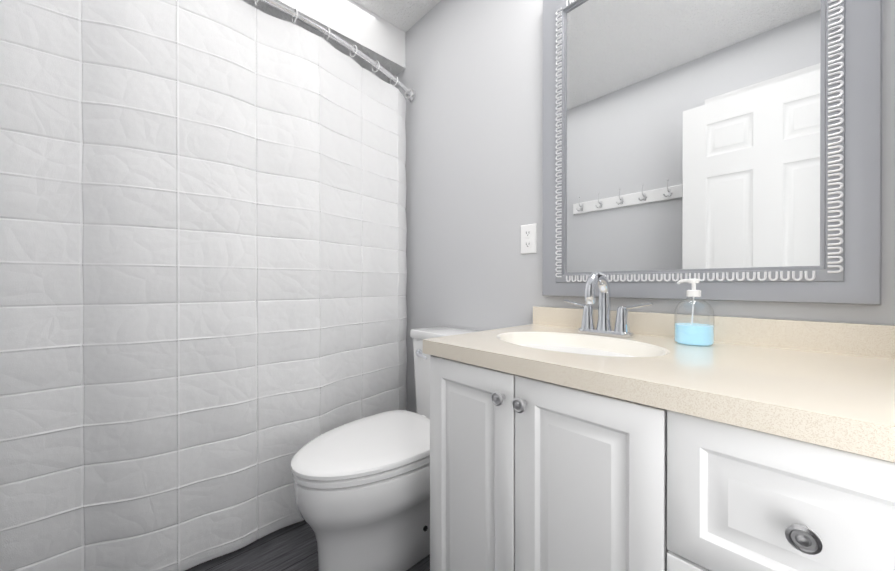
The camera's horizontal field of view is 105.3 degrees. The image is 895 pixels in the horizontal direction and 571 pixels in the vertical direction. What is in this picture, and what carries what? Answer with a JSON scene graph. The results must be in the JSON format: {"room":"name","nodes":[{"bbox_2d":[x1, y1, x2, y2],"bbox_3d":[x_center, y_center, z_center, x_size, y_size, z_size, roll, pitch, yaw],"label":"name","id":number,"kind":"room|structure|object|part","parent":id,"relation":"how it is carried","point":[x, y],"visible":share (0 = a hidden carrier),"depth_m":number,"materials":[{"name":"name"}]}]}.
{"room":"bathroom","nodes":[
{"label":"bathroom","id":0,"kind":"room"},
{"bbox_2d":[185,520,429,570],"bbox_3d":[-0.414,1.030,1.054,1.720,0.100,2.750,0,0,-43],"label":"floor","id":1,"kind":"structure","parent":0,"point":[292,547],"depth_m":1.24,"materials":[{"name":"wood"}]},
{"bbox_2d":[291,326,478,570],"bbox_3d":[-0.168,0.592,1.297,0.806,0.775,0.464,0,0,-43],"label":"toilet","id":2,"kind":"object","parent":1,"relation":"on","point":[362,491],"visible":0.65,"depth_m":1.08,"materials":[{"name":"white ceramic"}]},
{"bbox_2d":[423,306,894,570],"bbox_3d":[0.460,0.532,0.793,0.592,0.897,0.962,0,0,-43],"label":"bathroom vanity","id":3,"kind":"object","parent":1,"relation":"on","point":[559,441],"visible":1,"depth_m":0.60,"materials":[{"name":"white paint"}]},
{"bbox_2d":[564,271,652,336],"bbox_3d":[0.455,0.054,1.030,0.145,0.192,0.266,0,0,-43],"label":"faucet","id":4,"kind":"object","parent":3,"relation":"on","point":[604,321],"visible":1,"depth_m":1.04,"materials":[{"name":"silver metal"}]},
{"bbox_2d":[674,279,713,346],"bbox_3d":[0.632,0.066,0.878,0.084,0.168,0.085,0,0,-23],"label":"soap dispenser","id":5,"kind":"object","parent":3,"relation":"on","point":[696,334],"visible":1,"depth_m":0.86,"materials":[{"name":"clear plastic"}]},
{"bbox_2d":[243,0,404,81],"bbox_3d":[-1.042,-1.359,1.716,1.520,0.205,0.715,0,0,-43],"label":"wall","id":6,"kind":"structure","parent":0,"point":[373,36],"depth_m":1.77,"materials":[{"name":"white paint"}]},
{"bbox_2d":[354,0,440,32],"bbox_3d":[-0.414,-1.510,1.047,1.720,0.100,2.750,0,0,-43],"label":"ceiling","id":7,"kind":"structure","parent":0,"point":[405,16],"depth_m":1.81,"materials":[{"name":"white paint"}]},
{"bbox_2d":[387,0,894,412],"bbox_3d":[0.176,-0.241,1.605,0.100,2.440,2.750,0,0,-43],"label":"wall","id":8,"kind":"structure","parent":0,"point":[471,74],"depth_m":1.53,"materials":[{"name":"grey paint"}]},
{"bbox_2d":[0,0,415,570],"bbox_3d":[-0.705,-0.074,1.361,1.529,2.057,0.210,0,0,-43],"label":"shower curtain","id":9,"kind":"object","parent":8,"relation":"attached to","point":[203,281],"visible":0.92,"depth_m":1.13,"materials":[{"name":"white fabric"}]},
{"bbox_3d":[-0.704,-1.069,1.357,1.529,0.067,0.207,0,0,-43],"label":"rod rail","id":10,"kind":"part","parent":9,"relation":"part of","materials":[{"name":"silver metal"}]},
{"bbox_2d":[521,223,536,253],"bbox_3d":[0.323,-0.186,1.368,0.008,0.116,0.072,0,0,-43],"label":"electrical outlet","id":11,"kind":"object","parent":8,"relation":"attached to","point":[528,238],"visible":1,"depth_m":1.36,"materials":[{"name":"white plastic"}]},
{"bbox_2d":[542,0,881,304],"bbox_3d":[0.642,-0.519,1.012,0.028,1.120,0.800,0,0,-43],"label":"mirror","id":12,"kind":"object","parent":8,"relation":"attached to","point":[725,150],"visible":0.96,"depth_m":0.93,"materials":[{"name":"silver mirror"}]}
]}

